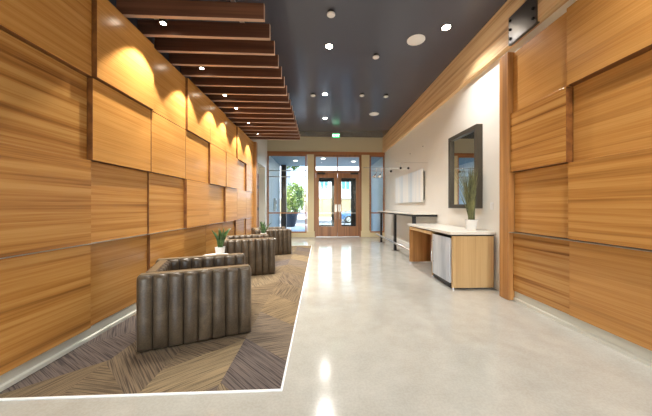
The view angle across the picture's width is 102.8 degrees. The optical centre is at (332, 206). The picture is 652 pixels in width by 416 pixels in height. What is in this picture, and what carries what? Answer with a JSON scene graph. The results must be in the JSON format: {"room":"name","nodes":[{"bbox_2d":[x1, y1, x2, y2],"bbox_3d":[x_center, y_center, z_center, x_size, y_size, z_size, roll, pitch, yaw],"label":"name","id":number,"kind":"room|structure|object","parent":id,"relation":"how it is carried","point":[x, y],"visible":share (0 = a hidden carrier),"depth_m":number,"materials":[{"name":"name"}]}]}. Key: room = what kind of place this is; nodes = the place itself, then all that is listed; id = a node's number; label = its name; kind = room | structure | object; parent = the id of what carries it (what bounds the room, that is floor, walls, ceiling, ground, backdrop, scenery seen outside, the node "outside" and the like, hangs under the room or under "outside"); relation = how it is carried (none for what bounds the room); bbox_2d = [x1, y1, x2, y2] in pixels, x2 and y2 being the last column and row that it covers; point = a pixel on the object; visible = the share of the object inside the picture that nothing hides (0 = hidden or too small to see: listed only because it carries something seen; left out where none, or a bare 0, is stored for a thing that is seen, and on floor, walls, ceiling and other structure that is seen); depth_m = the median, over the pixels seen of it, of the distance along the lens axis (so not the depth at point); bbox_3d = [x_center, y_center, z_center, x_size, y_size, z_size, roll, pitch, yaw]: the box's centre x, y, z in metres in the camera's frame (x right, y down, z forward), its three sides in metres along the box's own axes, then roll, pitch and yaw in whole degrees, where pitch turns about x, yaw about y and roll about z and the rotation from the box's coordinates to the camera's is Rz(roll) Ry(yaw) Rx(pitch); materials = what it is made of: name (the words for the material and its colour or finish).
{"room":"lobby","nodes":[
{"label":"lobby","id":0,"kind":"room"},
{"bbox_2d":[108,0,234,123],"bbox_3d":[-2.456,-2.420,1.092,0.400,0.820,14.420,0,0,-3],"label":"wall","id":1,"kind":"structure","parent":0,"point":[133,21],"depth_m":3.42,"materials":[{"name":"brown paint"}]},
{"bbox_2d":[252,140,279,226],"bbox_3d":[-2.897,-0.775,11.033,0.480,4.110,5.480,0,0,-3],"label":"wall","id":2,"kind":"structure","parent":0,"point":[261,144],"depth_m":10.32,"materials":[{"name":"white"}]},
{"bbox_2d":[257,173,258,226],"bbox_3d":[-2.743,0.025,9.178,0.130,2.450,1.000,0,0,-3],"label":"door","id":3,"kind":"structure","parent":2,"relation":"in","point":[257,173],"depth_m":9.58,"materials":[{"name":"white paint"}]},
{"bbox_2d":[267,154,306,232],"bbox_3d":[-1.846,-0.510,10.563,1.575,3.180,0.080,0,0,-3],"label":"window","id":4,"kind":"structure","parent":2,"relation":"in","point":[268,155],"depth_m":10.53,"materials":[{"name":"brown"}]},
{"bbox_2d":[292,233,305,236],"bbox_3d":[-1.847,1.165,10.573,1.575,0.170,0.200,0,0,-3],"label":"trim","id":5,"kind":"structure","parent":2,"relation":"attached to","point":[293,234],"depth_m":10.50,"materials":[{"name":"beige paint"}]},
{"bbox_2d":[271,156,381,166],"bbox_3d":[-0.350,-2.250,12.398,9.500,0.200,3.200,0,0,-3],"label":"ceiling","id":6,"kind":"structure","parent":2,"relation":"on","point":[281,160],"depth_m":12.48,"materials":[{"name":"blue paint"}]},
{"bbox_2d":[267,137,382,151],"bbox_3d":[-0.247,-2.520,10.676,4.780,0.620,0.150,0,0,-3],"label":"wall","id":7,"kind":"structure","parent":0,"point":[307,144],"depth_m":10.61,"materials":[{"name":"beige paint"}]},
{"bbox_2d":[306,154,314,236],"bbox_3d":[-0.894,-0.425,10.599,0.330,3.350,0.240,0,0,-3],"label":"trim","id":8,"kind":"structure","parent":7,"relation":"attached to","point":[310,232],"depth_m":10.51,"materials":[{"name":"beige paint"}]},
{"bbox_2d":[267,151,384,155],"bbox_3d":[-0.246,-2.160,10.646,4.780,0.120,0.150,0,0,-3],"label":"trim","id":9,"kind":"structure","parent":7,"relation":"attached to","point":[268,152],"depth_m":10.57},
{"bbox_2d":[314,155,361,236],"bbox_3d":[0.213,-0.425,10.641,1.945,3.350,0.203,0,0,-3],"label":"door","id":10,"kind":"structure","parent":7,"relation":"in","point":[320,231],"depth_m":10.62,"materials":[{"name":"brown wood"}]},
{"bbox_2d":[361,155,369,236],"bbox_3d":[1.341,-0.425,10.707,0.375,3.350,0.240,0,0,-3],"label":"trim","id":11,"kind":"structure","parent":7,"relation":"attached to","point":[365,232],"depth_m":10.62,"materials":[{"name":"beige paint"}]},
{"bbox_2d":[369,155,383,232],"bbox_3d":[1.832,-0.510,10.741,0.610,3.180,0.080,0,0,-3],"label":"window","id":12,"kind":"structure","parent":7,"relation":"in","point":[370,156],"depth_m":10.71,"materials":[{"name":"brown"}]},
{"bbox_2d":[0,224,651,415],"bbox_3d":[-0.315,1.315,6.492,60.000,0.130,25.000,0,0,-3],"label":"floor","id":13,"kind":"structure","parent":0,"point":[376,334],"depth_m":2.09,"materials":[{"name":"concrete"}]},
{"bbox_2d":[0,245,311,400],"bbox_3d":[-1.436,1.246,4.968,1.879,0.008,6.524,0,0,-3],"label":"carpet","id":14,"kind":"object","parent":13,"relation":"on","point":[109,364],"visible":0.69,"depth_m":2.07,"materials":[{"name":"brown carpet"}]},
{"bbox_2d":[136,253,250,351],"bbox_3d":[-1.384,0.907,2.736,0.935,0.649,0.844,0,0,-23],"label":"chair","id":15,"kind":"object","parent":14,"relation":"on","point":[189,299],"visible":1,"depth_m":2.37,"materials":[{"name":"brown leather"}]},
{"bbox_2d":[223,234,274,274],"bbox_3d":[-1.643,0.907,4.986,0.935,0.649,0.844,0,0,-23],"label":"chair","id":16,"kind":"object","parent":14,"relation":"on","point":[258,250],"visible":0.57,"depth_m":4.67,"materials":[{"name":"brown leather"}]},
{"bbox_2d":[251,227,291,254],"bbox_3d":[-1.648,0.907,6.948,0.935,0.649,0.844,0,0,-23],"label":"chair","id":17,"kind":"object","parent":14,"relation":"on","point":[283,236],"visible":0.54,"depth_m":6.66,"materials":[{"name":"brown leather"}]},
{"bbox_3d":[-1.751,0.991,3.900,0.440,0.500,0.440,0,0,-3],"label":"side table","id":18,"kind":"object","parent":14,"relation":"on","visible":0},
{"bbox_2d":[212,229,229,254],"bbox_3d":[-1.698,0.523,3.922,0.220,0.435,0.352,0,0,-3],"label":"potted snake plant","id":19,"kind":"object","parent":18,"relation":"on","point":[220,249],"visible":0.96,"depth_m":3.87,"materials":[{"name":"green plant"}]},
{"bbox_3d":[-1.529,0.991,5.933,0.440,0.500,0.440,0,0,-3],"label":"side table","id":20,"kind":"object","parent":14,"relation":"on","visible":0},
{"bbox_2d":[259,222,271,233],"bbox_3d":[-1.598,0.535,5.950,0.318,0.413,0.262,0,0,33],"label":"potted snake plant","id":21,"kind":"object","parent":20,"relation":"on","point":[263,228],"visible":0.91,"depth_m":5.91,"materials":[{"name":"green plant"}]},
{"bbox_2d":[253,142,256,227],"bbox_3d":[-2.494,-0.385,8.204,0.207,3.270,0.170,0,0,-3],"label":"wood post","id":22,"kind":"object","parent":13,"relation":"on","point":[255,143],"visible":0.27,"depth_m":8.12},
{"bbox_2d":[281,165,286,228],"bbox_3d":[-2.552,-0.435,13.617,0.260,3.430,0.250,0,0,-3],"label":"post","id":23,"kind":"object","parent":13,"relation":"on","point":[283,167],"visible":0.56,"depth_m":13.49,"materials":[{"name":"grey"}]},
{"bbox_2d":[287,211,297,226],"bbox_3d":[-2.704,0.782,16.288,1.075,0.996,1.050,0,0,-3],"label":"planter","id":24,"kind":"object","parent":13,"relation":"on","point":[291,218],"visible":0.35,"depth_m":15.92,"materials":[{"name":"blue ceramic"}]},
{"bbox_2d":[319,178,355,232],"bbox_3d":[0.169,-0.045,12.623,2.000,2.650,0.080,0,0,-3],"label":"door frame","id":25,"kind":"structure","parent":13,"relation":"on","point":[352,180],"depth_m":12.61,"materials":[{"name":"grey"}]},
{"bbox_2d":[376,211,437,250],"bbox_3d":[1.975,0.708,7.705,0.628,1.085,3.700,0,0,-3],"label":"bar ledge","id":26,"kind":"object","parent":13,"relation":"on","point":[414,215],"visible":0.84,"depth_m":7.35,"materials":[{"name":"white stone"}]},
{"bbox_2d":[378,211,437,214],"bbox_3d":[2.001,0.176,7.681,0.580,0.023,3.650,0,0,-3],"label":"countertop","id":27,"kind":"structure","parent":26,"relation":"on","point":[401,212],"depth_m":6.52,"materials":[{"name":"white stone"}]},
{"bbox_2d":[431,234,450,285],"bbox_3d":[2.049,0.865,4.274,0.654,0.770,0.620,0,0,-3],"label":"mini fridge","id":28,"kind":"object","parent":13,"relation":"on","point":[440,243],"visible":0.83,"depth_m":4.22,"materials":[{"name":"silver metal"}]},
{"bbox_2d":[407,223,495,289],"bbox_3d":[2.064,0.818,4.861,0.694,0.865,1.930,0,0,-3],"label":"desk","id":29,"kind":"object","parent":13,"relation":"on","point":[472,251],"visible":0.87,"depth_m":3.92,"materials":[{"name":"wood"}]},
{"bbox_2d":[407,223,495,234],"bbox_3d":[2.064,0.406,4.861,0.694,0.043,1.930,0,0,-3],"label":"countertop","id":30,"kind":"structure","parent":29,"relation":"on","point":[442,228],"depth_m":4.32,"materials":[{"name":"white stone"}]},
{"bbox_2d":[453,166,482,229],"bbox_3d":[2.126,-0.154,4.211,0.424,1.079,0.788,0,0,-18],"label":"potted grass plant","id":31,"kind":"object","parent":29,"relation":"on","point":[470,197],"visible":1,"depth_m":4.16,"materials":[{"name":"green plant"}]},
{"bbox_2d":[499,52,514,299],"bbox_3d":[2.399,-0.402,3.538,0.154,3.296,0.165,0,0,-3],"label":"wood post","id":32,"kind":"object","parent":13,"relation":"on","point":[506,177],"visible":0.76,"depth_m":3.48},
{"bbox_2d":[175,0,506,137],"bbox_3d":[0.014,-2.905,2.404,5.460,0.150,16.800,0,0,-3],"label":"ceiling","id":33,"kind":"structure","parent":0,"point":[300,30],"depth_m":4.75,"materials":[{"name":"grey paint"}]},
{"bbox_2d":[327,9,334,17],"bbox_3d":[-0.023,-2.804,3.783,0.120,0.052,0.120,0,0,-3],"label":"recessed light","id":34,"kind":"object","parent":33,"relation":"in","point":[330,13],"visible":1,"depth_m":3.75,"materials":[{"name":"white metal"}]},
{"bbox_2d":[407,34,424,45],"bbox_3d":[1.419,-2.825,4.424,0.300,0.010,0.300,0,0,-3],"label":"ceiling speaker","id":35,"kind":"object","parent":33,"relation":"attached to","point":[417,39],"visible":1,"depth_m":4.41,"materials":[{"name":"white paint"}]},
{"bbox_2d":[440,23,451,30],"bbox_3d":[1.794,-2.824,4.102,0.170,0.012,0.170,0,0,-3],"label":"recessed light","id":36,"kind":"object","parent":33,"relation":"in","point":[447,26],"visible":1,"depth_m":4.10,"materials":[{"name":"white"}]},
{"bbox_3d":[-1.205,-2.527,5.248,0.040,0.605,5.400,0,0,-3],"label":"rail","id":37,"kind":"object","parent":33,"relation":"hanging from","visible":0},
{"bbox_2d":[235,120,295,126],"bbox_3d":[-1.716,-2.135,6.689,1.559,0.180,0.042,0,0,-3],"label":"ceiling slat","id":38,"kind":"object","parent":37,"relation":"hanging from","point":[236,124],"visible":0.57,"depth_m":6.67,"materials":[{"name":"brown"}]},
{"bbox_2d":[239,124,297,130],"bbox_3d":[-1.732,-2.135,7.010,1.559,0.180,0.042,0,0,-3],"label":"ceiling slat","id":39,"kind":"object","parent":37,"relation":"hanging from","point":[296,127],"visible":0.57,"depth_m":7.00,"materials":[{"name":"brown"}]},
{"bbox_2d":[246,131,298,136],"bbox_3d":[-1.763,-2.135,7.654,1.559,0.180,0.042,0,0,-3],"label":"ceiling slat","id":40,"kind":"object","parent":37,"relation":"hanging from","point":[248,135],"visible":0.56,"depth_m":7.63,"materials":[{"name":"brown"}]},
{"bbox_3d":[-2.204,-2.527,5.199,0.040,0.605,5.400,0,0,-3],"label":"rail","id":41,"kind":"object","parent":33,"relation":"hanging from","visible":0},
{"bbox_2d":[116,0,264,21],"bbox_3d":[-1.529,-2.135,2.829,1.559,0.180,0.042,0,0,-3],"label":"ceiling slat","id":42,"kind":"object","parent":41,"relation":"hanging from","point":[158,9],"visible":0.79,"depth_m":2.81,"materials":[{"name":"brown"}]},
{"bbox_2d":[137,19,269,40],"bbox_3d":[-1.545,-2.135,3.151,1.559,0.180,0.042,0,0,-3],"label":"ceiling slat","id":43,"kind":"object","parent":41,"relation":"hanging from","point":[148,28],"visible":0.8,"depth_m":3.13,"materials":[{"name":"brown"}]},
{"bbox_2d":[155,37,274,55],"bbox_3d":[-1.560,-2.135,3.473,1.559,0.180,0.042,0,0,-3],"label":"ceiling slat","id":44,"kind":"object","parent":41,"relation":"hanging from","point":[162,44],"visible":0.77,"depth_m":3.46,"materials":[{"name":"brown"}]},
{"bbox_2d":[169,53,278,67],"bbox_3d":[-1.576,-2.135,3.794,1.559,0.180,0.042,0,0,-3],"label":"ceiling slat","id":45,"kind":"object","parent":41,"relation":"hanging from","point":[176,59],"visible":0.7,"depth_m":3.78,"materials":[{"name":"brown"}]},
{"bbox_2d":[181,66,281,78],"bbox_3d":[-1.592,-2.135,4.116,1.559,0.180,0.042,0,0,-3],"label":"ceiling slat","id":46,"kind":"object","parent":41,"relation":"hanging from","point":[186,71],"visible":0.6,"depth_m":4.10,"materials":[{"name":"brown"}]},
{"bbox_2d":[191,76,284,87],"bbox_3d":[-1.607,-2.135,4.437,1.559,0.180,0.042,0,0,-3],"label":"ceiling slat","id":47,"kind":"object","parent":41,"relation":"hanging from","point":[198,81],"visible":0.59,"depth_m":4.42,"materials":[{"name":"brown"}]},
{"bbox_2d":[200,85,286,95],"bbox_3d":[-1.623,-2.135,4.759,1.559,0.180,0.042,0,0,-3],"label":"ceiling slat","id":48,"kind":"object","parent":41,"relation":"hanging from","point":[205,89],"visible":0.6,"depth_m":4.74,"materials":[{"name":"brown"}]},
{"bbox_2d":[208,93,288,102],"bbox_3d":[-1.638,-2.135,5.081,1.559,0.180,0.042,0,0,-3],"label":"ceiling slat","id":49,"kind":"object","parent":41,"relation":"hanging from","point":[213,97],"visible":0.62,"depth_m":5.07,"materials":[{"name":"brown"}]},
{"bbox_2d":[214,100,290,108],"bbox_3d":[-1.654,-2.135,5.402,1.559,0.180,0.042,0,0,-3],"label":"ceiling slat","id":50,"kind":"object","parent":41,"relation":"hanging from","point":[268,105],"visible":0.6,"depth_m":5.38,"materials":[{"name":"brown"}]},
{"bbox_2d":[220,106,291,113],"bbox_3d":[-1.669,-2.135,5.724,1.559,0.180,0.042,0,0,-3],"label":"ceiling slat","id":51,"kind":"object","parent":41,"relation":"hanging from","point":[224,110],"visible":0.61,"depth_m":5.71,"materials":[{"name":"brown"}]},
{"bbox_2d":[226,111,293,118],"bbox_3d":[-1.685,-2.135,6.045,1.559,0.180,0.042,0,0,-3],"label":"ceiling slat","id":52,"kind":"object","parent":41,"relation":"hanging from","point":[228,115],"visible":0.62,"depth_m":6.03,"materials":[{"name":"brown"}]},
{"bbox_2d":[231,116,294,123],"bbox_3d":[-1.701,-2.135,6.367,1.559,0.180,0.042,0,0,-3],"label":"ceiling slat","id":53,"kind":"object","parent":41,"relation":"hanging from","point":[234,120],"visible":0.6,"depth_m":6.34,"materials":[{"name":"brown"}]},
{"bbox_2d":[242,130,297,133],"bbox_3d":[-1.748,-2.135,7.332,1.559,0.180,0.042,0,0,-3],"label":"ceiling slat","id":54,"kind":"object","parent":41,"relation":"hanging from","point":[244,131],"visible":0.59,"depth_m":7.31,"materials":[{"name":"brown"}]},
{"bbox_2d":[249,134,299,139],"bbox_3d":[-1.779,-2.135,7.975,1.559,0.180,0.042,0,0,-3],"label":"ceiling slat","id":55,"kind":"object","parent":41,"relation":"hanging from","point":[251,138],"visible":0.55,"depth_m":7.96,"materials":[{"name":"brown"}]},
{"bbox_2d":[371,157,382,230],"bbox_3d":[2.259,-0.435,12.474,0.280,3.430,3.100,0,0,-3],"label":"wall","id":56,"kind":"structure","parent":0,"point":[376,183],"depth_m":12.53,"materials":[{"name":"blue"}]},
{"bbox_2d":[384,0,576,280],"bbox_3d":[2.641,-0.790,2.531,0.200,4.080,16.800,0,0,-3],"label":"wall","id":57,"kind":"structure","parent":0,"point":[477,102],"depth_m":5.31,"materials":[{"name":"white paint"}]},
{"bbox_2d":[373,162,423,177],"bbox_3d":[1.548,-0.885,6.382,1.610,0.393,0.080,0,0,-3],"label":"light","id":58,"kind":"object","parent":57,"relation":"attached to","point":[375,175],"visible":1,"depth_m":6.37,"materials":[{"name":"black metal"}]},
{"bbox_2d":[396,168,424,202],"bbox_3d":[2.247,-0.532,7.713,0.085,0.845,2.330,0,0,-3],"label":"wall art","id":59,"kind":"object","parent":57,"relation":"attached to","point":[410,187],"visible":1,"depth_m":7.33,"materials":[{"name":"white metal"}]},
{"bbox_2d":[385,234,498,289],"bbox_3d":[2.307,1.180,7.185,0.015,0.140,7.070,0,0,-3],"label":"baseboard","id":60,"kind":"structure","parent":57,"relation":"attached to","point":[496,282],"depth_m":8.05,"materials":[{"name":"white paint"}]},
{"bbox_2d":[448,124,482,207],"bbox_3d":[2.382,-0.657,4.721,0.105,1.385,0.940,0,0,-3],"label":"wall mirror","id":61,"kind":"object","parent":57,"relation":"attached to","point":[465,148],"visible":0.92,"depth_m":4.67,"materials":[{"name":"brown metal"}]},
{"bbox_2d":[452,131,473,203],"bbox_3d":[2.379,-0.657,4.721,0.010,1.245,0.800,0,0,-3],"label":"mirror glass","id":62,"kind":"object","parent":61,"relation":"attached to","point":[462,146],"depth_m":4.78,"materials":[{"name":"silver"}]},
{"bbox_2d":[383,0,568,152],"bbox_3d":[2.386,-2.502,4.421,0.125,0.655,12.600,0,0,-3],"label":"timber beam","id":63,"kind":"structure","parent":57,"relation":"attached to","point":[515,19],"depth_m":4.20,"materials":[{"name":"brown"}]},
{"bbox_2d":[513,232,568,313],"bbox_3d":[2.462,0.728,3.060,0.099,0.774,0.779,0,0,-3],"label":"panel","id":64,"kind":"object","parent":57,"relation":"attached to","point":[540,264],"visible":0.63,"depth_m":2.99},
{"bbox_2d":[515,163,567,237],"bbox_3d":[2.473,-0.056,3.061,0.078,0.782,0.779,0,0,-3],"label":"panel","id":65,"kind":"object","parent":57,"relation":"attached to","point":[541,194],"visible":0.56,"depth_m":3.00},
{"bbox_2d":[511,87,572,171],"bbox_3d":[2.443,-0.840,3.059,0.137,0.774,0.779,0,0,-3],"label":"panel","id":66,"kind":"object","parent":57,"relation":"attached to","point":[541,130],"visible":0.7,"depth_m":2.94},
{"bbox_2d":[513,12,573,111],"bbox_3d":[2.462,-1.627,3.060,0.099,0.789,0.779,0,0,-3],"label":"panel","id":67,"kind":"object","parent":57,"relation":"attached to","point":[539,66],"visible":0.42,"depth_m":3.01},
{"bbox_2d":[509,232,651,251],"bbox_3d":[2.425,0.344,2.646,0.100,0.006,1.610,0,0,-3],"label":"trim","id":68,"kind":"structure","parent":57,"relation":"attached to","point":[632,248],"depth_m":2.45,"materials":[{"name":"silver metal"}]},
{"bbox_2d":[514,291,651,367],"bbox_3d":[2.670,1.185,-1.132,0.095,0.130,9.180,0,0,-3],"label":"baseboard","id":69,"kind":"structure","parent":57,"relation":"attached to","point":[643,355],"depth_m":2.47,"materials":[{"name":"beige"}]},
{"bbox_2d":[567,0,651,85],"bbox_3d":[2.482,-1.627,2.255,0.137,0.789,0.819,0,0,-3],"label":"panel","id":70,"kind":"object","parent":57,"relation":"attached to","point":[602,35],"visible":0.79,"depth_m":2.31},
{"bbox_2d":[568,148,651,249],"bbox_3d":[2.491,-0.056,2.256,0.120,0.782,0.819,0,0,-3],"label":"panel","id":71,"kind":"object","parent":57,"relation":"attached to","point":[610,197],"visible":1,"depth_m":2.26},
{"bbox_2d":[569,240,651,350],"bbox_3d":[2.497,0.728,2.256,0.107,0.774,0.819,0,0,-3],"label":"panel","id":72,"kind":"object","parent":57,"relation":"attached to","point":[610,288],"visible":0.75,"depth_m":2.26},
{"bbox_2d":[573,50,651,161],"bbox_3d":[2.518,-0.840,2.257,0.065,0.774,0.819,0,0,-3],"label":"panel","id":73,"kind":"object","parent":57,"relation":"attached to","point":[612,109],"visible":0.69,"depth_m":2.28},
{"bbox_3d":[-2.456,-0.380,1.092,0.400,3.260,14.420,0,0,-3],"label":"wall","id":74,"kind":"structure","parent":0,"visible":0},
{"bbox_2d":[0,29,86,159],"bbox_3d":[-2.267,-0.807,1.983,0.057,0.759,0.814,0,0,-3],"label":"panel","id":75,"kind":"object","parent":74,"relation":"attached to","point":[43,100],"visible":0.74,"depth_m":1.99,"materials":[{"name":"wood"}]},
{"bbox_2d":[0,244,90,375],"bbox_3d":[-2.250,0.733,1.983,0.091,0.772,0.814,0,0,-3],"label":"panel","id":76,"kind":"object","parent":74,"relation":"attached to","point":[45,297],"visible":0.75,"depth_m":1.98,"materials":[{"name":"wood"}]},
{"bbox_2d":[0,142,90,257],"bbox_3d":[-2.248,-0.041,1.984,0.095,0.763,0.814,0,0,-3],"label":"panel","id":77,"kind":"object","parent":74,"relation":"attached to","point":[45,197],"visible":1,"depth_m":1.97,"materials":[{"name":"wood"}]},
{"bbox_2d":[0,0,91,76],"bbox_3d":[-2.246,-1.597,1.984,0.099,0.809,0.814,0,0,-3],"label":"panel","id":78,"kind":"object","parent":74,"relation":"attached to","point":[61,30],"visible":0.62,"depth_m":2.07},
{"bbox_2d":[0,303,135,391],"bbox_3d":[-2.222,1.188,1.074,0.065,0.125,14.360,0,0,-3],"label":"baseboard","id":79,"kind":"structure","parent":74,"relation":"attached to","point":[17,374],"depth_m":2.16,"materials":[{"name":"beige"}]},
{"bbox_2d":[0,222,221,258],"bbox_3d":[-2.368,0.344,4.901,0.065,0.006,6.660,0,0,-3],"label":"trim","id":80,"kind":"structure","parent":74,"relation":"attached to","point":[220,222],"depth_m":2.45,"materials":[{"name":"silver metal"}]},
{"bbox_2d":[91,235,146,325],"bbox_3d":[-2.305,0.733,2.807,0.061,0.772,0.824,0,0,-3],"label":"panel","id":81,"kind":"object","parent":74,"relation":"attached to","point":[116,265],"visible":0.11,"depth_m":2.72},
{"bbox_2d":[91,161,146,242],"bbox_3d":[-2.305,-0.041,2.807,0.061,0.763,0.824,0,0,-3],"label":"panel","id":82,"kind":"object","parent":74,"relation":"attached to","point":[118,194],"visible":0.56,"depth_m":2.75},
{"bbox_2d":[87,78,150,171],"bbox_3d":[-2.284,-0.807,2.808,0.103,0.759,0.824,0,0,-3],"label":"panel","id":83,"kind":"object","parent":74,"relation":"attached to","point":[118,127],"visible":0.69,"depth_m":2.67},
{"bbox_2d":[85,0,153,109],"bbox_3d":[-2.265,-1.597,2.809,0.141,0.809,0.824,0,0,-3],"label":"panel","id":84,"kind":"object","parent":74,"relation":"attached to","point":[122,56],"visible":0.68,"depth_m":2.70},
{"bbox_2d":[147,229,183,270],"bbox_3d":[-2.330,0.733,3.634,0.091,0.772,0.819,0,0,-3],"label":"panel","id":85,"kind":"object","parent":74,"relation":"attached to","point":[169,244],"visible":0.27,"depth_m":3.53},
{"bbox_2d":[147,172,183,233],"bbox_3d":[-2.337,-0.041,3.634,0.078,0.763,0.819,0,0,-3],"label":"panel","id":86,"kind":"object","parent":74,"relation":"attached to","point":[165,194],"visible":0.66,"depth_m":3.55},
{"bbox_2d":[150,111,184,178],"bbox_3d":[-2.322,-0.807,3.634,0.107,0.759,0.819,0,0,-3],"label":"panel","id":87,"kind":"object","parent":74,"relation":"attached to","point":[167,138],"visible":0.66,"depth_m":3.57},
{"bbox_2d":[151,48,184,128],"bbox_3d":[-2.322,-1.597,3.634,0.107,0.809,0.819,0,0,-3],"label":"panel","id":88,"kind":"object","parent":74,"relation":"attached to","point":[169,83],"visible":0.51,"depth_m":3.59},
{"bbox_2d":[184,225,205,256],"bbox_3d":[-2.385,0.733,4.457,0.061,0.772,0.819,0,0,-3],"label":"panel","id":89,"kind":"object","parent":74,"relation":"attached to","point":[194,237],"visible":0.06,"depth_m":4.46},
{"bbox_2d":[184,179,208,227],"bbox_3d":[-2.353,-0.041,4.459,0.124,0.763,0.819,0,0,-3],"label":"panel","id":90,"kind":"object","parent":74,"relation":"attached to","point":[196,194],"visible":0.78,"depth_m":4.33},
{"bbox_2d":[185,130,207,182],"bbox_3d":[-2.362,-0.807,4.458,0.107,0.759,0.819,0,0,-3],"label":"panel","id":91,"kind":"object","parent":74,"relation":"attached to","point":[196,149],"visible":0.61,"depth_m":4.37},
{"bbox_2d":[185,78,209,142],"bbox_3d":[-2.345,-1.597,4.459,0.141,0.809,0.819,0,0,-3],"label":"panel","id":92,"kind":"object","parent":74,"relation":"attached to","point":[197,104],"visible":0.62,"depth_m":4.33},
{"bbox_2d":[206,223,221,253],"bbox_3d":[-2.425,0.733,5.279,0.061,0.772,0.814,0,0,-3],"label":"panel","id":93,"kind":"object","parent":74,"relation":"attached to","point":[211,242],"visible":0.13,"depth_m":5.12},
{"bbox_2d":[209,184,223,223],"bbox_3d":[-2.410,-0.041,5.279,0.091,0.763,0.814,0,0,-3],"label":"panel","id":94,"kind":"object","parent":74,"relation":"attached to","point":[216,193],"visible":0.56,"depth_m":5.30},
{"bbox_2d":[208,143,225,186],"bbox_3d":[-2.385,-0.807,5.281,0.141,0.759,0.814,0,0,-3],"label":"panel","id":95,"kind":"object","parent":74,"relation":"attached to","point":[216,156],"visible":0.64,"depth_m":5.17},
{"bbox_2d":[210,100,225,151],"bbox_3d":[-2.385,-1.597,5.281,0.141,0.809,0.814,0,0,-3],"label":"panel","id":96,"kind":"object","parent":74,"relation":"attached to","point":[217,117],"visible":0.62,"depth_m":5.22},
{"bbox_2d":[222,221,233,234],"bbox_3d":[-2.464,0.733,6.088,0.061,0.772,0.794,0,0,-3],"label":"panel","id":97,"kind":"object","parent":74,"relation":"attached to","point":[230,224],"visible":0.2,"depth_m":6.14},
{"bbox_2d":[224,187,236,221],"bbox_3d":[-2.428,-0.041,6.090,0.133,0.763,0.794,0,0,-3],"label":"panel","id":98,"kind":"object","parent":74,"relation":"attached to","point":[230,194],"visible":0.76,"depth_m":6.00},
{"bbox_2d":[226,117,235,156],"bbox_3d":[-2.439,-1.597,6.089,0.112,0.809,0.794,0,0,-3],"label":"panel","id":99,"kind":"object","parent":74,"relation":"attached to","point":[230,126],"visible":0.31,"depth_m":6.07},
{"bbox_2d":[226,152,237,188],"bbox_3d":[-2.420,-0.807,6.090,0.149,0.759,0.794,0,0,-3],"label":"panel","id":100,"kind":"object","parent":74,"relation":"attached to","point":[231,161],"visible":0.62,"depth_m":6.02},
{"bbox_2d":[234,219,244,234],"bbox_3d":[-2.484,0.733,6.888,0.099,0.772,0.794,0,0,-3],"label":"panel","id":101,"kind":"object","parent":74,"relation":"attached to","point":[239,225],"visible":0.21,"depth_m":6.78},
{"bbox_2d":[237,189,245,219],"bbox_3d":[-2.467,-0.041,6.889,0.133,0.763,0.794,0,0,-3],"label":"panel","id":102,"kind":"object","parent":74,"relation":"attached to","point":[241,195],"visible":0.73,"depth_m":6.84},
{"bbox_2d":[238,160,244,190],"bbox_3d":[-2.484,-0.807,6.888,0.099,0.759,0.794,0,0,-3],"label":"panel","id":103,"kind":"object","parent":74,"relation":"attached to","point":[241,166],"visible":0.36,"depth_m":6.96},
{"bbox_2d":[236,126,246,163],"bbox_3d":[-2.463,-1.597,6.889,0.141,0.809,0.794,0,0,-3],"label":"panel","id":104,"kind":"object","parent":74,"relation":"attached to","point":[241,137],"visible":0.64,"depth_m":6.82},
{"bbox_2d":[245,217,252,234],"bbox_3d":[-2.510,0.733,7.688,0.124,0.772,0.794,0,0,-3],"label":"panel","id":105,"kind":"object","parent":74,"relation":"attached to","point":[248,221],"visible":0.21,"depth_m":7.55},
{"bbox_2d":[245,164,253,192],"bbox_3d":[-2.502,-0.807,7.688,0.141,0.759,0.794,0,0,-3],"label":"panel","id":106,"kind":"object","parent":74,"relation":"attached to","point":[249,171],"visible":0.66,"depth_m":7.59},
{"bbox_2d":[246,191,253,217],"bbox_3d":[-2.506,-0.041,7.688,0.133,0.763,0.794,0,0,-3],"label":"panel","id":107,"kind":"object","parent":74,"relation":"attached to","point":[249,195],"visible":0.71,"depth_m":7.62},
{"bbox_2d":[247,136,253,167],"bbox_3d":[-2.506,-1.597,7.688,0.133,0.809,0.794,0,0,-3],"label":"panel","id":108,"kind":"object","parent":74,"relation":"attached to","point":[250,144],"visible":0.59,"depth_m":7.73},
{"label":"outside","id":109,"kind":"structure","parent":0,"visible":0},
{"bbox_2d":[280,214,331,219],"bbox_3d":[-2.081,1.330,42.950,60.000,0.100,34.000,0,0,-3],"label":"sidewalk","id":110,"kind":"structure","parent":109,"point":[300,216],"depth_m":28.50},
{"bbox_2d":[280,166,290,216],"bbox_3d":[-11.075,-2.635,36.407,9.800,7.830,8.600,0,0,-3],"label":"building","id":111,"kind":"structure","parent":110,"relation":"on","point":[288,172],"depth_m":36.84,"materials":[{"name":"grey"}]},
{"bbox_2d":[316,166,358,216],"bbox_3d":[2.656,-3.135,35.070,10.700,8.830,8.600,0,0,-3],"label":"building","id":112,"kind":"structure","parent":110,"relation":"on","point":[325,188],"depth_m":30.97,"materials":[{"name":"grey"}]},
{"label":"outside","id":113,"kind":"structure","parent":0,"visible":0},
{"bbox_2d":[280,220,350,223],"bbox_3d":[-1.089,1.450,22.474,60.000,0.100,7.000,0,0,-3],"label":"street","id":114,"kind":"structure","parent":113,"point":[297,221],"depth_m":22.47,"materials":[{"name":"asphalt"}]},
{"bbox_2d":[287,182,304,211],"bbox_3d":[-3.461,-0.506,23.863,2.027,3.580,2.136,0,0,-3],"label":"street tree","id":115,"kind":"object","parent":114,"relation":"on","point":[298,191],"visible":0.93,"depth_m":23.44,"materials":[{"name":"green plant"}]},
{"bbox_2d":[341,210,350,222],"bbox_3d":[2.528,0.681,22.148,4.075,1.438,1.740,0,0,-3],"label":"car","id":116,"kind":"object","parent":114,"relation":"on","point":[344,212],"visible":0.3,"depth_m":21.25,"materials":[{"name":"blue paint"}]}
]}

